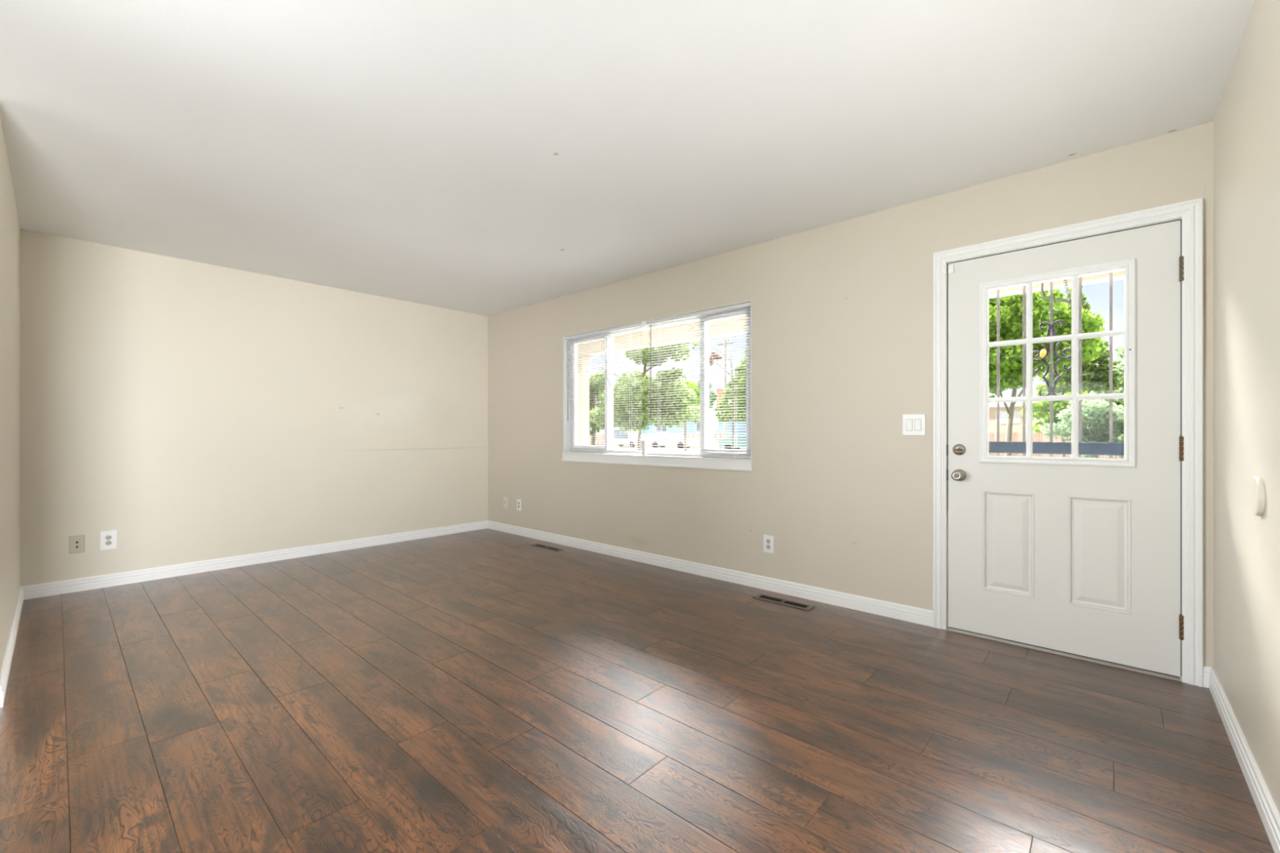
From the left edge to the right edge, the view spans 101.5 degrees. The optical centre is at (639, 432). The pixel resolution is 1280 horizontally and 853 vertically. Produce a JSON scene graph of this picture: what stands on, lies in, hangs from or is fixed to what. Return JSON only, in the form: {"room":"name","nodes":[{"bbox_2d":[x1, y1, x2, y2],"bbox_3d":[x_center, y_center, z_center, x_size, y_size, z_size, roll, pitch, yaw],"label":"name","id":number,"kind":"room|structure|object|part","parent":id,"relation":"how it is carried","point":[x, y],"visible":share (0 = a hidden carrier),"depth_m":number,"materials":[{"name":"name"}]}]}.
{"room":"empty living room","nodes":[
{"label":"empty living room","id":0,"kind":"room"},
{"bbox_2d":[0,114,20,672],"bbox_3d":[-3.361,-0.119,2.716,2.020,2.440,0.120,0,0,42],"label":"wall","id":1,"kind":"structure","parent":0,"point":[10,229],"depth_m":2.58,"materials":[{"name":"beige paint"}]},
{"bbox_2d":[0,586,23,707],"bbox_3d":[-3.316,1.056,2.766,2.020,0.089,0.014,0,0,42],"label":"baseboard","id":2,"kind":"structure","parent":1,"relation":"attached to","point":[5,671],"depth_m":2.50,"materials":[{"name":"white paint"}]},
{"bbox_2d":[20,229,488,586],"bbox_3d":[-4.793,-0.019,2.743,0.150,2.640,8.950,0,0,42],"label":"wall","id":3,"kind":"structure","parent":0,"point":[191,411],"depth_m":4.22,"materials":[{"name":"beige paint"}]},
{"bbox_2d":[69,534,84,553],"bbox_3d":[-3.899,0.773,3.619,0.012,0.120,0.072,0,0,42],"label":"jack plate","id":4,"kind":"object","parent":3,"relation":"attached to","point":[77,543],"visible":1,"depth_m":3.62,"materials":[{"name":"beige plastic"}]},
{"bbox_2d":[99,529,116,551],"bbox_3d":[-3.797,0.769,3.733,0.012,0.136,0.086,0,0,42],"label":"wall outlet","id":5,"kind":"object","parent":3,"relation":"attached to","point":[108,539],"visible":1,"depth_m":3.73,"materials":[{"name":"white plastic"}]},
{"bbox_2d":[105,535,111,539],"bbox_3d":[-3.794,0.750,3.731,0.002,0.033,0.033,0,0,42],"label":"socket","id":6,"kind":"object","parent":5,"relation":"attached to","point":[107,537],"depth_m":3.73,"materials":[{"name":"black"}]},
{"bbox_2d":[105,540,111,545],"bbox_3d":[-3.794,0.788,3.731,0.002,0.033,0.033,0,0,42],"label":"socket","id":7,"kind":"object","parent":5,"relation":"attached to","point":[107,542],"depth_m":3.73,"materials":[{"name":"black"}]},
{"bbox_2d":[21,520,488,599],"bbox_3d":[-2.909,1.056,4.727,0.014,0.089,3.480,0,0,42],"label":"baseboard","id":8,"kind":"structure","parent":3,"relation":"attached to","point":[51,588],"depth_m":4.22,"materials":[{"name":"white paint"}]},
{"bbox_2d":[0,0,1254,316],"bbox_3d":[-2.575,-1.399,0.860,5.967,0.120,9.100,0,0,42],"label":"ceiling","id":9,"kind":"structure","parent":0,"point":[484,157],"depth_m":2.22,"materials":[{"name":"white paint"}]},
{"bbox_2d":[0,528,1274,852],"bbox_3d":[-2.575,1.201,0.860,5.667,0.200,8.800,0,0,42],"label":"floor","id":10,"kind":"structure","parent":0,"point":[467,691],"depth_m":1.96,"materials":[{"name":"brown wood"}]},
{"bbox_2d":[530,543,564,551],"bbox_3d":[-0.891,1.098,5.000,0.402,0.005,0.082,0,0,42],"label":"floor vent","id":11,"kind":"object","parent":10,"relation":"in","point":[543,546],"visible":1,"depth_m":4.99,"materials":[{"name":"brown metal"}]},
{"bbox_2d":[752,593,814,610],"bbox_3d":[0.929,1.098,3.396,0.390,0.005,0.104,0,0,42],"label":"floor vent","id":12,"kind":"object","parent":10,"relation":"in","point":[763,597],"visible":1,"depth_m":3.39,"materials":[{"name":"brown metal"}]},
{"bbox_2d":[488,122,1213,679],"bbox_3d":[0.408,-0.019,4.196,5.967,2.640,0.150,0,0,42],"label":"wall","id":13,"kind":"structure","parent":0,"point":[842,312],"depth_m":3.40,"materials":[{"name":"beige paint"}]},
{"bbox_2d":[503,497,507,507],"bbox_3d":[-1.493,0.774,5.785,0.070,0.115,0.014,0,0,42],"label":"jack plate","id":14,"kind":"object","parent":13,"relation":"attached to","point":[505,499],"visible":1,"depth_m":5.78,"materials":[{"name":"beige plastic"}]},
{"bbox_2d":[516,499,520,511],"bbox_3d":[-1.302,0.778,5.618,0.072,0.118,0.008,0,0,42],"label":"wall outlet","id":15,"kind":"object","parent":13,"relation":"attached to","point":[518,501],"visible":1,"depth_m":5.61,"materials":[{"name":"white plastic"}]},
{"bbox_2d":[561,300,752,471],"bbox_3d":[0.066,-0.334,4.489,2.109,1.224,0.159,0,0,42],"label":"window","id":16,"kind":"structure","parent":13,"relation":"in","point":[620,458],"depth_m":4.33,"materials":[{"name":"white plastic"}]},
{"bbox_3d":[-0.480,-0.372,4.992,0.502,1.067,0.028,0,0,42],"label":"sliding sash","id":17,"kind":"part","parent":16,"relation":"part of","materials":[{"name":"white plastic"}]},
{"bbox_2d":[564,323,642,453],"bbox_3d":[-0.361,-0.379,4.797,1.006,1.116,0.041,0,0,42],"label":"mini blind","id":18,"kind":"object","parent":16,"relation":"attached to","point":[637,325],"visible":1,"depth_m":4.77,"materials":[{"name":"white plastic"}]},
{"bbox_3d":[-0.358,-0.924,4.801,1.006,0.026,0.026,0,0,42],"label":"head rail","id":19,"kind":"part","parent":18,"relation":"part of","materials":[{"name":"white"}]},
{"bbox_3d":[-0.357,0.168,4.802,1.002,0.014,0.026,0,0,42],"label":"rail","id":20,"kind":"part","parent":18,"relation":"part of","materials":[{"name":"white plastic"}]},
{"bbox_3d":[-0.080,-0.375,4.554,0.002,1.072,0.028,0,0,42],"label":"ladder cord","id":21,"kind":"part","parent":18,"relation":"part of","materials":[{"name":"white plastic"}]},
{"bbox_2d":[641,440,647,455],"bbox_3d":[0.035,0.129,4.446,0.042,0.126,0.031,0,0,42],"label":"clip","id":22,"kind":"object","parent":16,"relation":"attached to","point":[644,451],"visible":1,"depth_m":4.43,"materials":[{"name":"white plastic"}]},
{"bbox_2d":[641,321,647,328],"bbox_3d":[0.038,-0.918,4.445,0.042,0.048,0.036,0,0,42],"label":"bracket","id":23,"kind":"object","parent":16,"relation":"attached to","point":[643,323],"visible":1,"depth_m":4.43,"materials":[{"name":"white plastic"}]},
{"bbox_3d":[0.046,0.235,4.467,2.109,0.085,0.099,0,0,42],"label":"sill","id":24,"kind":"part","parent":16,"relation":"part of","materials":[{"name":"white paint"}]},
{"bbox_2d":[645,302,751,457],"bbox_3d":[0.427,-0.374,4.092,0.994,1.126,0.041,0,0,42],"label":"mini blind","id":25,"kind":"object","parent":16,"relation":"attached to","point":[736,307],"visible":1,"depth_m":4.07,"materials":[{"name":"white plastic"}]},
{"bbox_3d":[0.158,-0.370,4.342,0.002,1.082,0.028,0,0,42],"label":"ladder cord","id":26,"kind":"part","parent":25,"relation":"part of","materials":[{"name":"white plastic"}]},
{"bbox_3d":[0.430,-0.924,4.096,0.994,0.026,0.026,0,0,42],"label":"head rail","id":27,"kind":"part","parent":25,"relation":"part of","materials":[{"name":"white"}]},
{"bbox_3d":[0.432,0.178,4.097,0.990,0.014,0.026,0,0,42],"label":"rail","id":28,"kind":"part","parent":25,"relation":"part of","materials":[{"name":"white plastic"}]},
{"bbox_3d":[0.706,-0.370,3.852,0.002,1.082,0.028,0,0,42],"label":"ladder cord","id":29,"kind":"part","parent":25,"relation":"part of","materials":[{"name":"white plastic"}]},
{"bbox_3d":[0.648,-0.372,3.983,0.452,1.067,0.028,0,0,42],"label":"sliding sash","id":30,"kind":"part","parent":16,"relation":"part of","materials":[{"name":"white plastic"}]},
{"bbox_2d":[763,534,773,553],"bbox_3d":[0.898,0.779,3.651,0.080,0.122,0.008,0,0,42],"label":"wall outlet","id":31,"kind":"object","parent":13,"relation":"attached to","point":[768,540],"visible":1,"depth_m":3.65,"materials":[{"name":"white plastic"}]},
{"bbox_2d":[487,520,1213,688],"bbox_3d":[0.353,1.056,4.135,5.667,0.089,0.014,0,0,42],"label":"baseboard","id":32,"kind":"structure","parent":13,"relation":"attached to","point":[884,608],"depth_m":3.73,"materials":[{"name":"white paint"}]},
{"bbox_2d":[902,413,925,435],"bbox_3d":[1.588,-0.045,3.032,0.122,0.124,0.012,0,0,42],"label":"light switch","id":33,"kind":"object","parent":13,"relation":"attached to","point":[913,424],"visible":1,"depth_m":3.03,"materials":[{"name":"white plastic"}]},
{"bbox_2d":[988,271,1124,457],"bbox_3d":[2.134,0.061,2.704,0.902,2.040,0.054,0,0,42],"label":"security bars","id":34,"kind":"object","parent":13,"relation":"in","point":[1110,448],"depth_m":2.71,"materials":[{"name":"black metal"}]},
{"bbox_3d":[2.134,0.080,2.703,0.770,0.062,0.015,0,0,42],"label":"push rail","id":35,"kind":"part","parent":34,"relation":"part of","materials":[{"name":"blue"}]},
{"bbox_2d":[946,219,1183,681],"bbox_3d":[2.085,0.082,2.643,0.922,2.061,0.209,0,0,42],"label":"door","id":36,"kind":"structure","parent":13,"relation":"in","point":[1075,557],"depth_m":2.56,"materials":[{"name":"white wood"}]},
{"bbox_3d":[1.726,0.166,2.930,0.005,0.200,0.021,0,0,42],"label":"strike plate","id":37,"kind":"part","parent":36,"relation":"part of","materials":[{"name":"silver metal"}]},
{"bbox_3d":[1.741,0.235,2.861,0.066,0.066,0.070,0,0,42],"label":"knob","id":38,"kind":"part","parent":36,"relation":"part of","materials":[{"name":"silver metal"}]},
{"bbox_3d":[1.932,0.579,2.743,0.224,0.535,0.014,0,0,42],"label":"raised panel","id":39,"kind":"part","parent":36,"relation":"part of","materials":[{"name":"white paint"}]},
{"bbox_3d":[2.065,-0.322,2.622,0.612,0.965,0.032,0,0,42],"label":"light frame","id":40,"kind":"part","parent":36,"relation":"part of","materials":[{"name":"white paint"}]},
{"bbox_3d":[2.199,0.578,2.504,0.228,0.537,0.014,0,0,42],"label":"raised panel","id":41,"kind":"part","parent":36,"relation":"part of","materials":[{"name":"white paint"}]},
{"bbox_2d":[933,197,1203,687],"bbox_3d":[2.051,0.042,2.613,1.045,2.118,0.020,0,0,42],"label":"trim","id":42,"kind":"structure","parent":13,"relation":"attached to","point":[1191,211],"depth_m":2.30,"materials":[{"name":"white paint"}]},
{"bbox_2d":[942,265,946,274],"bbox_3d":[1.700,-0.908,2.916,0.020,0.048,0.016,0,0,42],"label":"sensor","id":43,"kind":"object","parent":42,"relation":"attached to","point":[944,267],"visible":1,"depth_m":2.91,"materials":[{"name":"white plastic"}]},
{"bbox_2d":[1213,0,1279,813],"bbox_3d":[-0.456,-0.019,-1.135,0.150,2.640,8.950,0,0,42],"label":"wall","id":44,"kind":"structure","parent":0,"point":[1246,122],"depth_m":1.67,"materials":[{"name":"beige paint"}]},
{"bbox_2d":[1208,667,1279,852],"bbox_3d":[-0.468,1.056,-1.024,0.014,0.089,8.800,0,0,42],"label":"baseboard","id":45,"kind":"structure","parent":44,"relation":"attached to","point":[1269,815],"depth_m":1.63,"materials":[{"name":"white paint"}]},
{"bbox_2d":[1250,476,1265,515],"bbox_3d":[1.841,0.189,1.557,0.012,0.116,0.116,0,0,42],"label":"bumper cover","id":46,"kind":"object","parent":44,"relation":"attached to","point":[1257,490],"visible":1,"depth_m":1.53,"materials":[{"name":"beige paint"}]},
{"label":"outside","id":47,"kind":"structure","parent":0,"visible":0},
{"bbox_2d":[613,445,1121,458],"bbox_3d":[3.727,1.801,34.664,150.000,0.400,130.000,0,0,42],"label":"lawn","id":48,"kind":"structure","parent":47,"point":[614,446],"depth_m":52.41,"materials":[{"name":"green plant"}]},
{"bbox_2d":[589,372,615,445],"bbox_3d":[-2.093,-0.531,23.016,2.539,4.272,3.197,0,0,-24],"label":"tree","id":49,"kind":"object","parent":48,"relation":"on","point":[594,426],"visible":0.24,"depth_m":22.92,"materials":[{"name":"green plant"}]},
{"bbox_2d":[589,341,699,450],"bbox_3d":[0.255,-0.951,17.691,5.158,5.105,2.499,0,0,42],"label":"pine tree","id":50,"kind":"object","parent":48,"relation":"on","point":[668,417],"visible":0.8,"depth_m":16.94,"materials":[{"name":"green leaves"},{"name":"bark"}]},
{"bbox_2d":[589,433,746,448],"bbox_3d":[2.563,0.846,55.866,32.000,1.450,0.060,0,0,42],"label":"fence","id":51,"kind":"object","parent":48,"relation":"on","point":[717,437],"visible":0.17,"depth_m":53.72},
{"bbox_2d":[621,388,746,434],"bbox_3d":[6.228,-1.749,65.922,17.060,6.700,9.060,0,0,42],"label":"house","id":52,"kind":"structure","parent":48,"relation":"on","point":[691,425],"depth_m":60.56,"materials":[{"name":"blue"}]},
{"bbox_3d":[2.655,-0.699,63.771,1.600,1.200,0.020,0,0,42],"label":"pane","id":53,"kind":"part","parent":52,"relation":"part of","materials":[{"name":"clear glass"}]},
{"bbox_3d":[7.054,-0.699,59.839,1.400,1.200,0.020,0,0,42],"label":"pane","id":54,"kind":"part","parent":52,"relation":"part of","materials":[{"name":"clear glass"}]},
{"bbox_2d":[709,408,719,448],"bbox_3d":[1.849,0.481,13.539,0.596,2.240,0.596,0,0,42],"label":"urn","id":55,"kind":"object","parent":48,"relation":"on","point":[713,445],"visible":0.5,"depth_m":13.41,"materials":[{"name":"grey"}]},
{"bbox_2d":[709,346,733,448],"bbox_3d":[3.316,-1.001,21.758,1.509,5.205,0.632,0,0,42],"label":"tree","id":56,"kind":"object","parent":48,"relation":"on","point":[717,355],"visible":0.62,"depth_m":21.22,"materials":[{"name":"red plant"}]},
{"bbox_2d":[717,337,733,434],"bbox_3d":[8.647,-4.699,53.069,2.400,12.600,0.309,0,0,42],"label":"utility pole","id":57,"kind":"object","parent":48,"relation":"on","point":[725,340],"visible":0.41,"depth_m":52.95,"materials":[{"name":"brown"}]},
{"bbox_2d":[712,350,746,422],"bbox_3d":[5.899,-1.945,25.978,4.629,7.093,4.468,0,0,-1],"label":"spruce tree","id":58,"kind":"object","parent":48,"relation":"on","point":[740,384],"visible":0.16,"depth_m":26.21,"materials":[{"name":"green plant"}]},
{"bbox_2d":[988,393,1042,453],"bbox_3d":[26.607,-1.084,45.019,13.210,5.370,8.960,0,0,42],"label":"house","id":59,"kind":"structure","parent":48,"relation":"on","point":[1017,426],"depth_m":39.09,"materials":[{"name":"beige"}]},
{"bbox_3d":[27.425,-1.149,38.942,0.870,0.800,0.020,0,0,42],"label":"pane","id":60,"kind":"part","parent":59,"relation":"part of","materials":[{"name":"white glass"}]},
{"bbox_2d":[988,288,1107,455],"bbox_3d":[13.383,-2.050,19.371,5.388,7.308,4.206,0,0,6],"label":"maple tree","id":61,"kind":"object","parent":48,"relation":"on","point":[1011,306],"visible":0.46,"depth_m":18.29,"materials":[{"name":"green plant"}]},
{"bbox_2d":[988,431,1124,458],"bbox_3d":[25.300,0.761,35.537,17.000,1.620,0.060,0,0,42],"label":"fence","id":62,"kind":"object","parent":48,"relation":"on","point":[1016,437],"visible":0.11,"depth_m":34.75,"materials":[{"name":"beige wood"}]},
{"bbox_2d":[1057,385,1124,429],"bbox_3d":[32.078,-1.367,34.839,7.799,5.937,4.283,0,0,42],"label":"maple tree","id":63,"kind":"object","parent":48,"relation":"on","point":[1117,403],"visible":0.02,"depth_m":34.00,"materials":[{"name":"green plant"}]},
{"bbox_3d":[1.199,1.381,4.831,9.000,0.440,1.849,0,0,42],"label":"porch slab","id":64,"kind":"object","parent":48,"relation":"on","visible":0},
{"bbox_2d":[577,355,591,445],"bbox_3d":[-0.809,0.034,7.450,0.154,2.255,0.180,0,0,42],"label":"porch post","id":65,"kind":"object","parent":64,"relation":"on","point":[586,415],"visible":0.33,"depth_m":7.40,"materials":[{"name":"white paint"}]},
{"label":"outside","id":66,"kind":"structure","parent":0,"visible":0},
{"bbox_2d":[577,270,1124,355],"bbox_3d":[1.609,-1.216,5.289,9.000,0.245,0.140,0,0,42],"label":"beam","id":67,"kind":"structure","parent":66,"point":[1119,275],"depth_m":6.02,"materials":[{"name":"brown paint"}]},
{"bbox_3d":[1.585,-1.369,5.263,9.000,0.060,0.590,0,0,42],"label":"ceiling","id":68,"kind":"structure","parent":67,"relation":"on","visible":0},
{"bbox_2d":[1040,279,1071,302],"bbox_3d":[2.807,-1.073,3.502,0.155,0.530,0.531,0,0,42],"label":"hook","id":69,"kind":"object","parent":68,"relation":"hanging from","point":[1065,282],"visible":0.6,"depth_m":3.34,"materials":[{"name":"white metal"}]},
{"bbox_3d":[2.831,-1.076,3.481,0.019,0.524,0.536,0,0,34],"label":"chain","id":70,"kind":"part","parent":69,"relation":"part of","materials":[{"name":"white metal"}]},
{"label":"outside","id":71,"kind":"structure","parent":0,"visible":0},
{"bbox_2d":[613,446,699,452],"bbox_3d":[7.793,1.596,39.211,150.000,0.050,14.200,0,0,42],"label":"street","id":72,"kind":"structure","parent":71,"point":[615,447],"depth_m":48.93,"materials":[{"name":"grey asphalt"}]},
{"bbox_2d":[613,430,647,447],"bbox_3d":[-1.471,0.594,56.756,4.800,1.946,1.770,0,0,42],"label":"parked car","id":73,"kind":"object","parent":72,"relation":"on","point":[618,436],"visible":0.46,"depth_m":55.73,"materials":[{"name":"grey paint"}]},
{"bbox_2d":[647,433,695,448],"bbox_3d":[3.080,0.844,51.346,4.400,1.446,1.770,0,0,27],"label":"parked car","id":74,"kind":"object","parent":72,"relation":"on","point":[677,440],"visible":0.71,"depth_m":50.62,"materials":[{"name":"silver metal"}]},
{"bbox_2d":[671,381,711,452],"bbox_3d":[2.852,-0.952,35.217,3.805,5.106,2.748,0,0,16],"label":"maple tree","id":75,"kind":"object","parent":72,"relation":"on","point":[693,401],"visible":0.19,"depth_m":34.79,"materials":[{"name":"green plant"}]},
{"bbox_2d":[695,378,718,408],"bbox_3d":[5.500,-1.461,43.798,1.999,6.125,2.309,0,0,42],"label":"spruce tree","id":76,"kind":"object","parent":72,"relation":"on","point":[712,393],"visible":0.16,"depth_m":43.56,"materials":[{"name":"green plant"}]},
{"bbox_2d":[719,434,746,448],"bbox_3d":[9.123,0.844,44.601,4.400,1.446,1.770,0,0,36],"label":"parked car","id":77,"kind":"object","parent":72,"relation":"on","point":[726,442],"visible":0.3,"depth_m":44.41,"materials":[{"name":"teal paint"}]},
{"bbox_2d":[1019,386,1094,457],"bbox_3d":[24.821,-0.626,30.716,3.951,4.454,2.612,0,0,42],"label":"shrub","id":78,"kind":"object","parent":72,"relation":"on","point":[1043,407],"visible":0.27,"depth_m":30.73,"materials":[{"name":"green plant"}]},
{"bbox_2d":[1035,285,1124,457],"bbox_3d":[18.689,-2.430,22.231,3.079,8.063,1.416,0,0,42],"label":"spruce tree","id":79,"kind":"object","parent":72,"relation":"on","point":[1091,380],"visible":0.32,"depth_m":21.95,"materials":[{"name":"green plant"}]},
{"bbox_2d":[1040,399,1124,457],"bbox_3d":[23.867,-0.146,27.427,4.523,3.494,2.853,0,0,42],"label":"shrub","id":80,"kind":"object","parent":72,"relation":"on","point":[1097,414],"visible":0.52,"depth_m":27.13,"materials":[{"name":"green plant"}]},
{"bbox_2d":[1087,343,1124,402],"bbox_3d":[22.160,-1.282,23.574,3.558,5.766,3.310,0,0,19],"label":"shade tree","id":81,"kind":"object","parent":72,"relation":"on","point":[1120,367],"visible":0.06,"depth_m":23.50,"materials":[{"name":"green plant"}]}
]}

